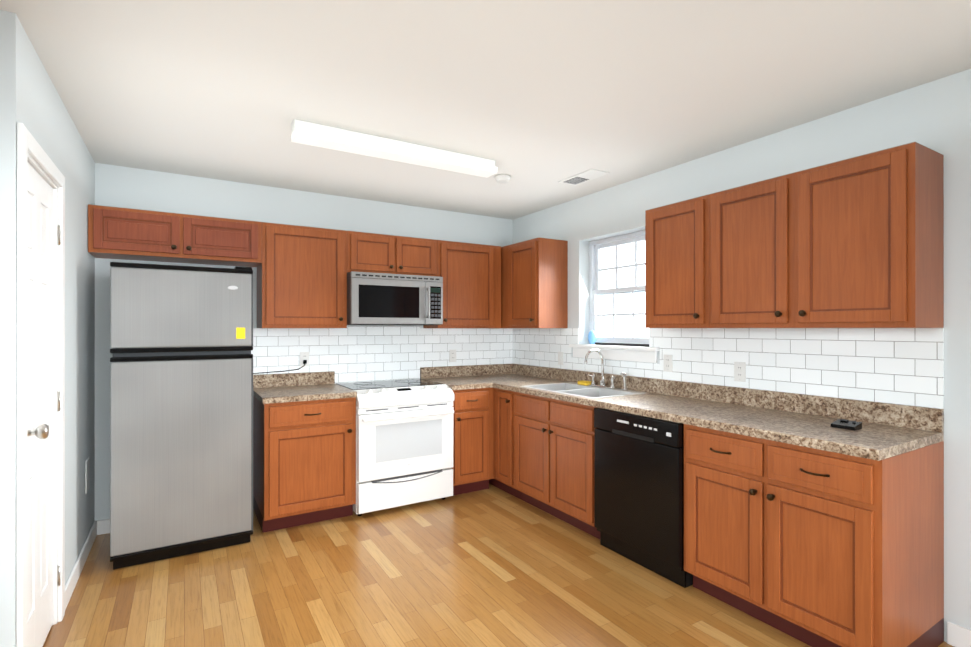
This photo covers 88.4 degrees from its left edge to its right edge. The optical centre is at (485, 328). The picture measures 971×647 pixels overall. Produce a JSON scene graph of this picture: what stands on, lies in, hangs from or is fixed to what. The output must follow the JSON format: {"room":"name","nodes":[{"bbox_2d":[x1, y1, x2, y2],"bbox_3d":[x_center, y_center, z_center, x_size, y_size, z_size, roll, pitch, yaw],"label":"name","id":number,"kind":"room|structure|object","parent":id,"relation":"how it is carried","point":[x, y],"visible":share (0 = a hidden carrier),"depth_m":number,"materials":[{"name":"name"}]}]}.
{"room":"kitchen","nodes":[
{"label":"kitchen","id":0,"kind":"room"},
{"bbox_2d":[0,10,94,646],"bbox_3d":[-2.163,0.136,2.490,0.120,2.465,1.830,0,0,-31],"label":"wall","id":1,"kind":"structure","parent":0,"point":[31,100],"depth_m":2.17,"materials":[{"name":"paint"}]},
{"bbox_2d":[16,122,64,646],"bbox_3d":[-1.855,0.323,2.045,0.181,2.090,0.740,0,0,-31],"label":"pantry door","id":2,"kind":"structure","parent":1,"relation":"in","point":[40,457],"depth_m":2.06,"materials":[{"name":"white wood"}]},
{"bbox_2d":[65,521,96,609],"bbox_3d":[-2.300,1.322,2.842,0.012,0.095,1.082,0,0,-31],"label":"baseboard","id":3,"kind":"structure","parent":1,"relation":"attached to","point":[71,583],"depth_m":2.75,"materials":[{"name":"white wood"}]},
{"bbox_2d":[85,458,88,492],"bbox_3d":[-2.420,0.894,3.035,0.005,0.190,0.115,0,0,-31],"label":"electrical outlet plate","id":4,"kind":"object","parent":1,"relation":"attached to","point":[86,475],"visible":0.94,"depth_m":3.02,"materials":[{"name":"white plastic"}]},
{"bbox_2d":[95,163,512,520],"bbox_3d":[-1.202,0.138,4.247,3.705,2.465,0.180,0,0,-31],"label":"wall","id":5,"kind":"structure","parent":0,"point":[128,187],"depth_m":3.72,"materials":[{"name":"paint"}]},
{"bbox_2d":[97,519,109,534],"bbox_3d":[-2.508,1.322,3.342,0.146,0.095,0.012,0,0,-31],"label":"baseboard","id":6,"kind":"structure","parent":5,"relation":"attached to","point":[103,526],"depth_m":3.32,"materials":[{"name":"white wood"}]},
{"bbox_2d":[88,204,261,266],"bbox_3d":[-2.073,-0.610,3.405,0.974,0.292,0.352,0,0,-31],"label":"upper cabinet","id":7,"kind":"object","parent":5,"relation":"attached to","point":[130,234],"visible":1,"depth_m":3.27,"materials":[{"name":"brown wood"}]},
{"bbox_2d":[257,222,346,327],"bbox_3d":[-1.396,-0.378,3.814,0.604,0.756,0.352,0,0,-31],"label":"upper cabinet","id":8,"kind":"object","parent":5,"relation":"attached to","point":[301,276],"visible":0.98,"depth_m":3.69,"materials":[{"name":"brown wood"}]},
{"bbox_2d":[251,326,511,383],"bbox_3d":[-0.772,0.246,4.396,2.436,0.530,0.008,0,0,-31],"label":"tile backsplash","id":9,"kind":"structure","parent":5,"relation":"attached to","point":[350,354],"depth_m":4.29,"materials":[{"name":"white tile"}]},
{"bbox_2d":[300,352,308,366],"bbox_3d":[-1.442,0.248,3.981,0.072,0.116,0.007,0,0,-31],"label":"electrical outlet","id":10,"kind":"object","parent":9,"relation":"attached to","point":[304,355],"visible":0.9,"depth_m":3.98,"materials":[{"name":"white plastic"}]},
{"bbox_2d":[253,360,306,373],"bbox_3d":[-1.610,0.347,3.863,0.435,0.187,0.020,0,0,-31],"label":"power cord","id":11,"kind":"object","parent":10,"relation":"attached to","point":[304,362],"visible":0.88,"depth_m":3.91,"materials":[{"name":"black plastic"}]},
{"bbox_2d":[449,350,455,361],"bbox_3d":[-0.305,0.259,4.670,0.072,0.116,0.007,0,0,-31],"label":"electrical outlet","id":12,"kind":"object","parent":9,"relation":"attached to","point":[452,355],"visible":1,"depth_m":4.67,"materials":[{"name":"white plastic"}]},
{"bbox_2d":[347,231,437,276],"bbox_3d":[-0.805,-0.594,4.173,0.774,0.324,0.352,0,0,-31],"label":"upper cabinet","id":13,"kind":"object","parent":5,"relation":"attached to","point":[381,253],"visible":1,"depth_m":4.03,"materials":[{"name":"brown wood"}]},
{"bbox_2d":[347,271,442,324],"bbox_3d":[-0.779,-0.226,4.129,0.770,0.406,0.449,0,0,-31],"label":"microwave","id":14,"kind":"object","parent":13,"relation":"attached to","point":[384,299],"visible":0.98,"depth_m":3.94,"materials":[{"name":"grey metal"}]},
{"bbox_2d":[423,240,500,327],"bbox_3d":[-0.197,-0.377,4.542,0.646,0.756,0.352,0,0,-31],"label":"upper cabinet","id":15,"kind":"object","parent":5,"relation":"attached to","point":[470,273],"visible":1,"depth_m":4.42,"materials":[{"name":"brown wood"}]},
{"bbox_2d":[0,0,970,219],"bbox_3d":[-0.581,-1.148,0.714,6.305,0.100,6.870,0,0,-31],"label":"ceiling","id":16,"kind":"structure","parent":0,"point":[537,100],"depth_m":2.19,"materials":[{"name":"paint"}]},
{"bbox_2d":[291,119,497,177],"bbox_3d":[-0.487,-1.051,2.967,1.248,0.088,0.144,0,0,-31],"label":"ceiling light fixture","id":17,"kind":"object","parent":16,"relation":"attached to","point":[318,135],"visible":1,"depth_m":2.88,"materials":[{"name":"white plastic"}]},
{"bbox_2d":[494,174,510,182],"bbox_3d":[0.124,-1.077,3.606,0.124,0.035,0.124,0,0,-31],"label":"smoke detector","id":18,"kind":"object","parent":16,"relation":"attached to","point":[502,178],"visible":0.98,"depth_m":3.57,"materials":[{"name":"white plastic"}]},
{"bbox_2d":[558,169,608,185],"bbox_3d":[0.708,-1.089,3.620,0.170,0.010,0.360,0,0,-31],"label":"ceiling vent","id":19,"kind":"object","parent":16,"relation":"in","point":[583,177],"visible":1,"depth_m":3.61,"materials":[{"name":"white plastic"}]},
{"bbox_2d":[43,484,953,646],"bbox_3d":[-0.581,1.417,0.711,6.305,0.100,6.870,0,0,-31],"label":"floor","id":20,"kind":"structure","parent":0,"point":[492,566],"depth_m":2.57,"materials":[{"name":"laminate"}]},
{"bbox_2d":[110,262,252,569],"bbox_3d":[-1.959,0.491,3.263,0.732,1.757,0.659,0,0,-31],"label":"refrigerator","id":21,"kind":"object","parent":20,"relation":"on","point":[181,416],"visible":1,"depth_m":2.97,"materials":[{"name":"grey metal"}]},
{"bbox_2d":[253,395,355,532],"bbox_3d":[-1.336,0.932,3.670,0.607,0.875,0.659,0,0,-31],"label":"base cabinet","id":22,"kind":"object","parent":20,"relation":"on","point":[304,462],"visible":1,"depth_m":3.42,"materials":[{"name":"brown wood"}]},
{"bbox_2d":[253,371,356,403],"bbox_3d":[-1.348,0.424,3.677,0.621,0.139,0.633,0,0,-31],"label":"countertop","id":23,"kind":"structure","parent":22,"relation":"on","point":[284,387],"depth_m":3.76,"materials":[{"name":"laminate"}]},
{"bbox_2d":[336,379,453,515],"bbox_3d":[-0.729,0.909,3.995,0.762,0.923,0.700,0,0,-31],"label":"range","id":24,"kind":"object","parent":20,"relation":"on","point":[404,442],"visible":0.96,"depth_m":3.73,"materials":[{"name":"white metal"}]},
{"bbox_2d":[451,387,493,495],"bbox_3d":[-0.247,0.933,4.330,0.403,0.875,0.659,0,0,-31],"label":"base cabinet","id":25,"kind":"object","parent":20,"relation":"on","point":[473,442],"visible":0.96,"depth_m":4.09,"materials":[{"name":"brown wood"}]},
{"bbox_2d":[420,366,491,389],"bbox_3d":[-0.272,0.425,4.330,0.360,0.139,0.633,0,0,-31],"label":"countertop","id":26,"kind":"structure","parent":25,"relation":"on","point":[455,377],"depth_m":4.54,"materials":[{"name":"laminate"}]},
{"bbox_2d":[489,388,521,499],"bbox_3d":[0.229,0.933,4.471,0.656,0.875,0.911,0,0,-31],"label":"base cabinet","id":27,"kind":"object","parent":20,"relation":"on","point":[503,479],"visible":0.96,"depth_m":4.05,"materials":[{"name":"brown wood"}]},
{"bbox_2d":[472,363,539,366],"bbox_3d":[0.165,0.425,4.594,0.480,0.139,0.633,0,0,-31],"label":"countertop","id":28,"kind":"structure","parent":27,"relation":"on","point":[490,365],"depth_m":4.89,"materials":[{"name":"laminate"}]},
{"bbox_2d":[460,365,943,460],"bbox_3d":[0.859,0.424,3.436,0.649,0.139,3.333,0,0,-31],"label":"countertop","id":29,"kind":"structure","parent":27,"relation":"on","point":[888,430],"depth_m":2.58,"materials":[{"name":"laminate"}]},
{"bbox_2d":[521,382,646,398],"bbox_3d":[0.705,0.571,3.686,0.532,0.239,0.810,0,0,-31],"label":"double sink","id":30,"kind":"object","parent":29,"relation":"in","point":[576,389],"visible":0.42,"depth_m":3.73,"materials":[{"name":"silver metal"}]},
{"bbox_2d":[577,380,591,385],"bbox_3d":[0.787,0.436,3.964,0.065,0.030,0.100,0,0,-31],"label":"sponge","id":31,"kind":"object","parent":30,"relation":"on","point":[583,382],"visible":0.83,"depth_m":3.93,"materials":[{"name":"yellow"}]},
{"bbox_2d":[584,349,627,390],"bbox_3d":[0.850,0.303,3.722,0.210,0.295,0.399,0,0,-31],"label":"gooseneck faucet","id":32,"kind":"object","parent":29,"relation":"on","point":[603,385],"visible":1,"depth_m":3.75,"materials":[{"name":"silver metal"}]},
{"bbox_2d":[831,419,861,430],"bbox_3d":[1.635,0.436,2.262,0.070,0.034,0.095,0,0,-31],"label":"gadget","id":33,"kind":"object","parent":29,"relation":"on","point":[846,424],"visible":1,"depth_m":2.25,"materials":[{"name":"black plastic"}]},
{"bbox_2d":[514,392,599,538],"bbox_3d":[0.705,0.932,3.686,0.656,0.875,0.921,0,0,-31],"label":"base cabinet","id":34,"kind":"object","parent":20,"relation":"on","point":[554,457],"visible":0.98,"depth_m":3.48,"materials":[{"name":"brown wood"}]},
{"bbox_2d":[594,408,692,587],"bbox_3d":[1.106,0.932,3.019,0.630,0.867,0.624,0,0,-31],"label":"dishwasher","id":35,"kind":"object","parent":20,"relation":"on","point":[639,489],"visible":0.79,"depth_m":2.81,"materials":[{"name":"black metal"}]},
{"bbox_2d":[684,424,943,646],"bbox_3d":[1.495,0.931,2.378,0.659,0.875,0.865,0,0,-31],"label":"base cabinet","id":36,"kind":"object","parent":20,"relation":"on","point":[812,547],"visible":1,"depth_m":2.09,"materials":[{"name":"brown wood"}]},
{"bbox_2d":[513,69,970,641],"bbox_3d":[2.039,0.136,2.300,0.180,2.465,6.510,0,0,-31],"label":"wall","id":37,"kind":"structure","parent":0,"point":[933,115],"depth_m":2.34,"materials":[{"name":"paint"}]},
{"bbox_2d":[501,237,567,327],"bbox_3d":[0.337,-0.377,4.579,0.362,0.756,0.841,0,0,-31],"label":"upper cabinet","id":38,"kind":"object","parent":37,"relation":"attached to","point":[534,282],"visible":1,"depth_m":4.27,"materials":[{"name":"brown wood"}]},
{"bbox_2d":[569,230,659,362],"bbox_3d":[1.038,-0.245,3.908,0.216,0.980,0.913,0,0,-31],"label":"kitchen window","id":39,"kind":"structure","parent":37,"relation":"in","point":[621,348],"depth_m":3.99,"materials":[{"name":"white plastic"}]},
{"bbox_2d":[645,194,709,327],"bbox_3d":[1.252,-0.379,3.078,0.352,0.756,0.453,0,0,-31],"label":"upper cabinet","id":40,"kind":"object","parent":37,"relation":"attached to","point":[676,264],"visible":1,"depth_m":2.98,"materials":[{"name":"brown wood"}]},
{"bbox_2d":[513,328,943,408],"bbox_3d":[1.138,0.177,3.602,0.008,0.353,3.328,0,0,-31],"label":"tile backsplash","id":41,"kind":"structure","parent":37,"relation":"attached to","point":[903,366],"depth_m":2.71,"materials":[{"name":"white tile"}]},
{"bbox_2d":[558,352,562,364],"bbox_3d":[0.655,0.265,4.375,0.015,0.116,0.072,0,0,-31],"label":"light switch","id":42,"kind":"object","parent":41,"relation":"attached to","point":[560,358],"visible":1,"depth_m":4.37,"materials":[{"name":"white plastic"}]},
{"bbox_2d":[664,355,672,371],"bbox_3d":[1.246,0.240,3.408,0.007,0.116,0.072,0,0,-31],"label":"electrical outlet","id":43,"kind":"object","parent":41,"relation":"attached to","point":[668,363],"visible":1,"depth_m":3.40,"materials":[{"name":"white plastic"}]},
{"bbox_2d":[734,362,745,381],"bbox_3d":[1.513,0.259,2.968,0.007,0.116,0.072,0,0,-31],"label":"electrical outlet","id":44,"kind":"object","parent":41,"relation":"attached to","point":[740,371],"visible":1,"depth_m":2.96,"materials":[{"name":"white plastic"}]},
{"bbox_2d":[709,142,943,327],"bbox_3d":[1.611,-0.379,2.486,0.352,0.756,0.927,0,0,-31],"label":"upper cabinet","id":45,"kind":"object","parent":37,"relation":"attached to","point":[856,242],"visible":1,"depth_m":2.26,"materials":[{"name":"brown wood"}]},
{"bbox_2d":[947,622,970,646],"bbox_3d":[2.824,1.320,0.816,0.012,0.095,3.159,0,0,-31],"label":"baseboard","id":46,"kind":"structure","parent":37,"relation":"attached to","point":[958,636],"depth_m":2.13,"materials":[{"name":"white wood"}]}
]}

